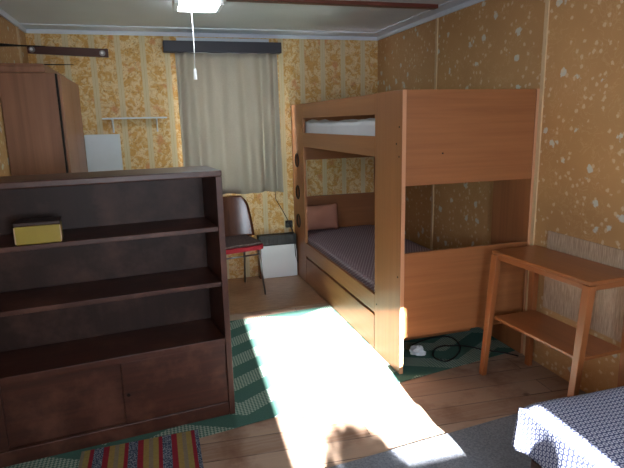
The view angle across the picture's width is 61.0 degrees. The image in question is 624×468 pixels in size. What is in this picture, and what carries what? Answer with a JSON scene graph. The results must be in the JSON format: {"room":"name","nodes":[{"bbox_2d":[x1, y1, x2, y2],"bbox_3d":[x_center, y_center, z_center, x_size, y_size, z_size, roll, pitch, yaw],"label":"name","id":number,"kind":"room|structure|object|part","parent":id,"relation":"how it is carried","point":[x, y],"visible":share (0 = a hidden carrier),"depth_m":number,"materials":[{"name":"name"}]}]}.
{"room":"bedroom","nodes":[
{"label":"bedroom","id":0,"kind":"room"},
{"bbox_2d":[0,15,28,176],"bbox_3d":[-1.274,0.051,1.355,0.100,1.985,5.470,-5,12,-16],"label":"wall","id":1,"kind":"structure","parent":0,"point":[8,35],"depth_m":3.17,"materials":[{"name":"beige paper"}]},
{"bbox_2d":[0,8,25,32],"bbox_3d":[-1.255,-0.915,1.210,0.012,0.035,5.358,-5,12,-16],"label":"trim","id":2,"kind":"structure","parent":1,"relation":"attached to","point":[3,13],"depth_m":3.35,"materials":[{"name":"paint"}]},
{"bbox_2d":[15,26,22,62],"bbox_3d":[-1.924,-0.413,3.699,0.010,1.950,0.040,-5,12,-16],"label":"trim","id":3,"kind":"structure","parent":1,"relation":"attached to","point":[17,28],"depth_m":3.51,"materials":[{"name":"brown wood"}]},
{"bbox_2d":[0,43,44,46],"bbox_3d":[-1.690,-1.103,3.098,0.239,0.020,0.020,-5,12,-16],"label":"peg","id":4,"kind":"object","parent":1,"relation":"attached to","point":[1,44],"visible":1,"depth_m":3.08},
{"bbox_2d":[25,33,377,278],"bbox_3d":[-0.775,-0.593,4.339,2.790,1.985,0.100,-5,12,-16],"label":"wall","id":5,"kind":"structure","parent":0,"point":[137,79],"depth_m":4.17,"materials":[{"name":"paper"}]},
{"bbox_2d":[27,46,108,57],"bbox_3d":[-1.754,-1.314,3.818,0.537,0.076,0.044,-5,12,-16],"label":"hook rail","id":6,"kind":"object","parent":5,"relation":"attached to","point":[47,50],"visible":0.93,"depth_m":3.82,"materials":[{"name":"brown wood"}]},
{"bbox_2d":[84,134,122,171],"bbox_3d":[-1.559,-0.144,4.101,0.249,1.232,0.025,-5,12,-16],"label":"board","id":7,"kind":"object","parent":5,"relation":"attached to","point":[103,151],"visible":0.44,"depth_m":3.99,"materials":[{"name":"paint"}]},
{"bbox_2d":[102,117,166,132],"bbox_3d":[-1.334,-0.827,4.015,0.464,0.111,0.099,-5,12,-16],"label":"wall shelf","id":8,"kind":"object","parent":5,"relation":"attached to","point":[156,118],"visible":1,"depth_m":3.98,"materials":[{"name":"white paint"}]},
{"bbox_2d":[20,23,382,40],"bbox_3d":[-0.706,-1.535,4.005,2.664,0.008,0.176,-5,12,-16],"label":"trim","id":9,"kind":"structure","parent":5,"relation":"attached to","point":[25,25],"depth_m":3.94,"materials":[{"name":"paint"}]},
{"bbox_2d":[163,40,281,54],"bbox_3d":[-0.681,-1.433,4.079,0.897,0.080,0.092,-5,12,-16],"label":"rail","id":10,"kind":"object","parent":5,"relation":"attached to","point":[169,46],"visible":0.98,"depth_m":4.03,"materials":[{"name":"paint"}]},
{"bbox_2d":[175,52,283,193],"bbox_3d":[-0.637,-0.858,4.207,0.797,1.099,0.068,-5,12,-16],"label":"window curtain","id":11,"kind":"object","parent":10,"relation":"hanging from","point":[230,115],"visible":0.91,"depth_m":4.19,"materials":[{"name":"fabric"}]},
{"bbox_2d":[176,37,268,41],"bbox_3d":[-0.687,-1.501,4.120,0.715,0.037,0.012,-5,12,-16],"label":"trim","id":12,"kind":"structure","parent":5,"relation":"attached to","point":[177,38],"depth_m":4.11,"materials":[{"name":"white paint"}]},
{"bbox_2d":[257,232,296,278],"bbox_3d":[-0.296,0.181,4.520,0.327,0.367,0.080,-5,12,-16],"label":"wall heater","id":13,"kind":"object","parent":5,"relation":"attached to","point":[278,258],"visible":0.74,"depth_m":4.48,"materials":[{"name":"metal"}]},
{"bbox_2d":[257,232,295,245],"bbox_3d":[-0.299,0.044,4.492,0.325,0.088,0.079,-5,12,-16],"label":"grille","id":14,"kind":"object","parent":13,"relation":"attached to","point":[276,239],"depth_m":4.46,"materials":[{"name":"black plastic"}]},
{"bbox_2d":[275,193,297,262],"bbox_3d":[-0.217,-0.069,4.495,0.156,0.631,0.123,-5,12,-16],"label":"power socket","id":15,"kind":"object","parent":5,"relation":"attached to","point":[289,223],"visible":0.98,"depth_m":4.51,"materials":[{"name":"black plastic"}]},
{"bbox_3d":[-0.162,0.081,4.507,0.039,0.332,0.078,-12,16,-42],"label":"cord","id":16,"kind":"part","parent":15,"relation":"part of","materials":[{"name":"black plastic"}]},
{"bbox_2d":[0,0,449,31],"bbox_3d":[0.025,-1.090,1.567,2.890,0.100,5.570,-5,12,-16],"label":"ceiling","id":17,"kind":"structure","parent":0,"point":[153,13],"depth_m":3.43,"materials":[{"name":"paint"}]},
{"bbox_2d":[172,0,223,79],"bbox_3d":[-0.632,-1.102,2.982,0.265,0.432,0.225,-5,12,-16],"label":"ceiling light","id":18,"kind":"object","parent":17,"relation":"attached to","point":[191,6],"visible":1,"depth_m":2.91,"materials":[{"name":"white plastic"}]},
{"bbox_3d":[-0.686,-1.118,3.066,0.008,0.312,0.004,-5,12,-16],"label":"pull cord","id":19,"kind":"part","parent":18,"relation":"part of","materials":[{"name":"white plastic"}]},
{"bbox_3d":[-0.684,-0.936,3.104,0.019,0.060,0.020,-5,12,-16],"label":"pull handle","id":20,"kind":"part","parent":18,"relation":"part of","materials":[{"name":"white plastic"}]},
{"bbox_2d":[178,0,219,12],"bbox_3d":[-0.632,-1.274,2.944,0.212,0.038,0.215,-5,12,-16],"label":"diffuser","id":21,"kind":"object","parent":18,"relation":"attached to","point":[191,6],"depth_m":2.89,"materials":[{"name":"white plastic"}]},
{"bbox_2d":[226,0,437,9],"bbox_3d":[-0.267,-1.325,3.001,2.170,0.022,0.050,-5,12,-16],"label":"trim","id":22,"kind":"structure","parent":17,"relation":"attached to","point":[304,2],"depth_m":3.13,"materials":[{"name":"brown wood"}]},
{"bbox_2d":[199,282,586,467],"bbox_3d":[0.072,0.949,2.000,2.890,0.100,5.570,-5,12,-16],"label":"floor","id":23,"kind":"structure","parent":0,"point":[344,430],"depth_m":2.36,"materials":[{"name":"brown wood"}]},
{"bbox_2d":[0,63,87,175],"bbox_3d":[-1.687,-0.233,3.535,0.334,1.646,0.852,-5,12,-16],"label":"wardrobe","id":24,"kind":"object","parent":23,"relation":"on","point":[41,108],"visible":0.55,"depth_m":3.05,"materials":[{"name":"brown wood"}]},
{"bbox_3d":[-1.747,-1.003,3.359,0.246,0.036,0.852,-5,12,-16],"label":"cornice","id":25,"kind":"part","parent":24,"relation":"part of","materials":[{"name":"brown wood"}]},
{"bbox_3d":[-1.592,-0.128,3.155,0.290,1.596,0.020,-5,12,-16],"label":"panel","id":26,"kind":"part","parent":24,"relation":"part of","materials":[{"name":"brown wood"}]},
{"bbox_2d":[44,64,73,64],"bbox_3d":[-1.559,-0.994,3.109,0.301,0.013,0.013,-4,12,-11],"label":"stick","id":27,"kind":"object","parent":24,"relation":"on","point":[44,64],"visible":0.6,"depth_m":3.12,"materials":[{"name":"brown wood"}]},
{"bbox_3d":[-1.499,-0.212,3.394,0.016,1.524,0.388,-5,12,-16],"label":"door","id":28,"kind":"part","parent":24,"relation":"part of","materials":[{"name":"brown wood"}]},
{"bbox_3d":[-1.614,-0.290,3.776,0.016,1.524,0.418,-5,12,-16],"label":"door","id":29,"kind":"part","parent":24,"relation":"part of","materials":[{"name":"brown wood"}]},
{"bbox_2d":[78,429,203,467],"bbox_3d":[-0.581,0.950,1.780,0.462,0.006,0.928,-5,12,-16],"label":"striped rug","id":30,"kind":"object","parent":23,"relation":"on","point":[183,449],"visible":1,"depth_m":2.11,"materials":[{"name":"multicoloured fabric"}]},
{"bbox_2d":[3,305,514,467],"bbox_3d":[-0.189,0.694,2.970,2.703,0.002,1.335,-6,13,-21],"label":"woven rug","id":31,"kind":"object","parent":23,"relation":"on","point":[287,362],"visible":0.5,"depth_m":2.86,"materials":[{"name":"fabric"}]},
{"bbox_2d":[0,166,234,467],"bbox_3d":[-0.986,0.313,2.184,1.240,1.100,0.294,-6,13,-22],"label":"bookcase","id":32,"kind":"object","parent":31,"relation":"on","point":[118,328],"visible":1,"depth_m":2.25,"materials":[{"name":"brown wood"}]},
{"bbox_3d":[-1.326,0.723,1.976,0.318,0.273,0.013,-6,13,-22],"label":"door","id":33,"kind":"part","parent":32,"relation":"part of","materials":[{"name":"brown wood"}]},
{"bbox_2d":[13,216,62,245],"bbox_3d":[-1.033,-0.013,2.007,0.157,0.082,0.105,-6,13,-21],"label":"box","id":34,"kind":"object","parent":32,"relation":"on","point":[46,229],"visible":1,"depth_m":1.97,"materials":[{"name":"yellow cardboard"}]},
{"bbox_3d":[-1.034,-0.046,2.001,0.156,0.014,0.104,-6,13,-21],"label":"lid","id":35,"kind":"part","parent":34,"relation":"part of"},
{"bbox_3d":[-0.987,0.682,2.133,0.453,0.273,0.013,-6,13,-22],"label":"door","id":36,"kind":"part","parent":32,"relation":"part of","materials":[{"name":"brown wood"}]},
{"bbox_3d":[-0.978,0.794,2.295,1.187,0.012,0.258,-6,13,-22],"label":"shelf","id":37,"kind":"part","parent":32,"relation":"part of","materials":[{"name":"brown wood"}]},
{"bbox_3d":[-1.042,0.266,2.308,1.187,1.004,0.006,-6,13,-22],"label":"panel","id":38,"kind":"part","parent":32,"relation":"part of","materials":[{"name":"brown wood"}]},
{"bbox_3d":[-0.992,0.014,2.120,1.187,0.019,0.278,-6,13,-22],"label":"shelf","id":39,"kind":"part","parent":32,"relation":"part of","materials":[{"name":"brown wood"}]},
{"bbox_3d":[-0.987,0.249,2.170,1.187,0.019,0.278,-6,13,-22],"label":"shelf","id":40,"kind":"part","parent":32,"relation":"part of","materials":[{"name":"brown wood"}]},
{"bbox_3d":[-0.980,0.506,2.223,1.187,0.030,0.280,-6,13,-22],"label":"shelf","id":41,"kind":"part","parent":32,"relation":"part of","materials":[{"name":"brown wood"}]},
{"bbox_3d":[-0.582,0.640,2.284,0.435,0.273,0.013,-6,13,-22],"label":"door","id":42,"kind":"part","parent":32,"relation":"part of","materials":[{"name":"brown wood"}]},
{"bbox_3d":[-0.428,0.263,2.419,0.026,1.074,0.290,-6,13,-22],"label":"panel","id":43,"kind":"part","parent":32,"relation":"part of","materials":[{"name":"brown wood"}]},
{"bbox_2d":[291,89,539,373],"bbox_3d":[0.498,-0.198,3.657,0.767,1.424,2.045,-5,12,-16],"label":"bunk bed","id":44,"kind":"object","parent":31,"relation":"on","point":[422,136],"visible":0.96,"depth_m":2.74,"materials":[{"name":"brown wood"}]},
{"bbox_3d":[-0.100,-0.332,4.353,0.020,1.424,0.340,-5,12,-16],"label":"panel","id":45,"kind":"part","parent":44,"relation":"part of","materials":[{"name":"brown wood"}]},
{"bbox_3d":[0.136,-0.809,3.408,0.020,0.105,1.384,-5,12,-16],"label":"guard rail","id":46,"kind":"part","parent":44,"relation":"part of","materials":[{"name":"brown wood"}]},
{"bbox_3d":[0.141,-0.596,3.453,0.020,0.106,1.384,-5,12,-16],"label":"rail","id":47,"kind":"part","parent":44,"relation":"part of","materials":[{"name":"brown wood"}]},
{"bbox_2d":[305,118,374,135],"bbox_3d":[0.491,-0.692,3.551,0.698,0.183,1.969,-5,12,-16],"label":"mattress","id":48,"kind":"object","parent":44,"relation":"on","point":[364,127],"visible":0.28,"depth_m":3.36,"materials":[{"name":"grey fabric"}]},
{"bbox_3d":[0.197,-0.868,4.504,0.719,0.450,0.020,-5,12,-16],"label":"panel","id":49,"kind":"part","parent":44,"relation":"part of","materials":[{"name":"brown wood"}]},
{"bbox_3d":[0.161,0.258,3.635,0.020,0.106,1.384,-5,12,-16],"label":"rail","id":50,"kind":"part","parent":44,"relation":"part of","materials":[{"name":"brown wood"}]},
{"bbox_3d":[0.164,0.426,3.670,0.017,0.201,1.378,-5,12,-16],"label":"drawer","id":51,"kind":"part","parent":44,"relation":"part of","materials":[{"name":"brown wood"}]},
{"bbox_3d":[0.215,-0.114,4.664,0.719,0.468,0.020,-5,12,-16],"label":"panel","id":52,"kind":"part","parent":44,"relation":"part of","materials":[{"name":"brown wood"}]},
{"bbox_2d":[308,225,430,291],"bbox_3d":[0.511,0.188,3.738,0.699,0.132,1.978,-5,12,-16],"label":"mattress","id":53,"kind":"object","parent":44,"relation":"on","point":[352,248],"visible":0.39,"depth_m":3.89,"materials":[{"name":"purple fabric"}]},
{"bbox_2d":[307,203,338,230],"bbox_3d":[0.079,-0.143,4.511,0.296,0.214,0.088,-5,12,-16],"label":"pillow","id":54,"kind":"object","parent":53,"relation":"on","point":[318,216],"visible":0.93,"depth_m":4.49,"materials":[{"name":"pink fabric"}]},
{"bbox_3d":[0.605,-0.394,4.570,0.020,1.424,0.320,-5,12,-16],"label":"panel","id":55,"kind":"part","parent":44,"relation":"part of","materials":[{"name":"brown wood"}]},
{"bbox_3d":[0.398,-0.002,2.747,0.020,1.424,0.318,-5,12,-16],"label":"panel","id":56,"kind":"part","parent":44,"relation":"part of","materials":[{"name":"brown wood"}]},
{"bbox_3d":[0.801,0.285,2.773,0.719,0.445,0.020,-5,12,-16],"label":"panel","id":57,"kind":"part","parent":44,"relation":"part of","materials":[{"name":"brown wood"}]},
{"bbox_3d":[0.784,-0.480,2.611,0.719,0.450,0.020,-5,12,-16],"label":"panel","id":58,"kind":"part","parent":44,"relation":"part of","materials":[{"name":"brown wood"}]},
{"bbox_3d":[1.106,-0.062,2.954,0.020,1.424,0.318,-5,12,-16],"label":"panel","id":59,"kind":"part","parent":44,"relation":"part of","materials":[{"name":"brown wood"}]},
{"bbox_2d":[409,345,425,355],"bbox_3d":[0.586,0.645,2.964,0.090,0.058,0.080,-8,14,-28],"label":"crumpled tissue","id":60,"kind":"object","parent":31,"relation":"on","point":[417,350],"visible":1,"depth_m":2.95,"materials":[{"name":"paper"}]},
{"bbox_2d":[412,336,518,361],"bbox_3d":[0.849,0.649,3.020,0.483,0.013,0.388,-5,12,-16],"label":"loose cable","id":61,"kind":"object","parent":31,"relation":"on","point":[459,345],"visible":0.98,"depth_m":3.02,"materials":[{"name":"black plastic"}]},
{"bbox_2d":[228,274,325,314],"bbox_3d":[-0.925,0.494,4.003,1.885,0.002,0.854,-5,12,-16],"label":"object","id":62,"kind":"structure","parent":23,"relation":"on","point":[287,291],"depth_m":4.07,"materials":[{"name":"brown wood"}]},
{"bbox_2d":[223,195,265,294],"bbox_3d":[-0.619,0.096,4.087,0.490,0.727,0.426,-8,14,-29],"label":"dining chair","id":63,"kind":"object","parent":62,"relation":"on","point":[238,223],"visible":0.51,"depth_m":4.22,"materials":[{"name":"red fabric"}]},
{"bbox_3d":[-0.702,-0.126,4.178,0.490,0.326,0.113,-8,14,-29],"label":"backrest","id":64,"kind":"part","parent":63,"relation":"part of","materials":[{"name":"brown wood"}]},
{"bbox_2d":[225,235,261,248],"bbox_3d":[-0.611,0.061,4.065,0.364,0.022,0.350,-8,14,-29],"label":"seat cushion","id":65,"kind":"object","parent":63,"relation":"on","point":[232,241],"depth_m":3.99,"materials":[{"name":"fabric"}]},
{"bbox_3d":[-0.611,0.089,4.071,0.384,0.034,0.370,-8,14,-29],"label":"seat","id":66,"kind":"part","parent":63,"relation":"part of","materials":[{"name":"red fabric"}]},
{"bbox_3d":[-0.549,0.230,4.323,0.017,0.365,0.097,-5,13,-17],"label":"leg","id":67,"kind":"part","parent":63,"relation":"part of","materials":[{"name":"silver metal"}]},
{"bbox_3d":[-0.388,0.283,4.053,0.078,0.365,0.018,9,16,41],"label":"leg","id":68,"kind":"part","parent":63,"relation":"part of","materials":[{"name":"silver metal"}]},
{"bbox_2d":[330,413,531,467],"bbox_3d":[0.542,1.016,1.379,1.300,0.005,1.713,-5,12,-16],"label":"rug","id":69,"kind":"object","parent":23,"relation":"on","point":[487,444],"visible":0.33,"depth_m":2.09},
{"bbox_2d":[479,245,623,396],"bbox_3d":[1.106,0.443,2.459,0.320,0.652,0.596,-6,13,-19],"label":"side table","id":70,"kind":"object","parent":23,"relation":"on","point":[590,276],"visible":0.88,"depth_m":2.38,"materials":[{"name":"orange wood"}]},
{"bbox_3d":[0.898,0.411,2.677,0.080,0.633,0.040,-6,13,-19],"label":"leg","id":71,"kind":"part","parent":70,"relation":"part of","materials":[{"name":"orange wood"}]},
{"bbox_3d":[1.145,0.387,2.764,0.034,0.633,0.040,-6,13,-19],"label":"leg","id":72,"kind":"part","parent":70,"relation":"part of","materials":[{"name":"orange wood"}]},
{"bbox_2d":[495,310,620,360],"bbox_3d":[1.128,0.461,2.471,0.248,0.016,0.532,-6,13,-19],"label":"shelf","id":73,"kind":"object","parent":70,"relation":"attached to","point":[558,335],"depth_m":2.44,"materials":[{"name":"orange wood"}]},
{"bbox_3d":[1.089,0.515,2.165,0.080,0.633,0.040,-6,13,-19],"label":"leg","id":74,"kind":"part","parent":70,"relation":"part of","materials":[{"name":"orange wood"}]},
{"bbox_3d":[1.335,0.491,2.252,0.034,0.633,0.040,-6,13,-19],"label":"leg","id":75,"kind":"part","parent":70,"relation":"part of","materials":[{"name":"orange wood"}]},
{"bbox_2d":[511,386,623,467],"bbox_3d":[1.302,0.873,0.971,0.843,0.405,1.871,-5,12,-16],"label":"bed","id":76,"kind":"object","parent":23,"relation":"on","point":[584,430],"visible":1,"depth_m":1.58,"materials":[{"name":"grey fabric"}]},
{"bbox_3d":[1.328,0.907,0.976,0.775,0.090,1.790,-5,12,-16],"label":"bed frame","id":77,"kind":"part","parent":76,"relation":"part of","materials":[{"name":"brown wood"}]},
{"bbox_2d":[378,0,623,392],"bbox_3d":[1.386,-0.182,2.164,0.100,1.985,5.570,-5,12,-16],"label":"wall","id":78,"kind":"structure","parent":0,"point":[487,44],"depth_m":2.65,"materials":[{"name":"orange paper"}]},
{"bbox_2d":[375,0,484,39],"bbox_3d":[1.283,-1.122,1.839,0.096,0.008,5.180,-5,12,-16],"label":"trim","id":79,"kind":"structure","parent":78,"relation":"attached to","point":[451,3],"depth_m":3.58,"materials":[{"name":"paint"}]},
{"bbox_2d":[430,18,438,249],"bbox_3d":[0.857,-0.485,3.736,0.008,1.950,0.024,-5,12,-16],"label":"trim","id":80,"kind":"structure","parent":78,"relation":"attached to","point":[437,19],"depth_m":3.62,"materials":[{"name":"brown wood"}]},
{"bbox_2d":[523,0,549,355],"bbox_3d":[1.158,-0.281,2.739,0.008,1.950,0.024,-5,12,-16],"label":"trim","id":81,"kind":"structure","parent":78,"relation":"attached to","point":[547,2],"depth_m":2.68,"materials":[{"name":"brown wood"}]},
{"bbox_2d":[543,231,623,342],"bbox_3d":[1.334,0.271,2.280,0.007,0.403,0.942,-5,12,-16],"label":"radiator","id":82,"kind":"object","parent":78,"relation":"attached to","point":[561,298],"visible":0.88,"depth_m":2.43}
]}

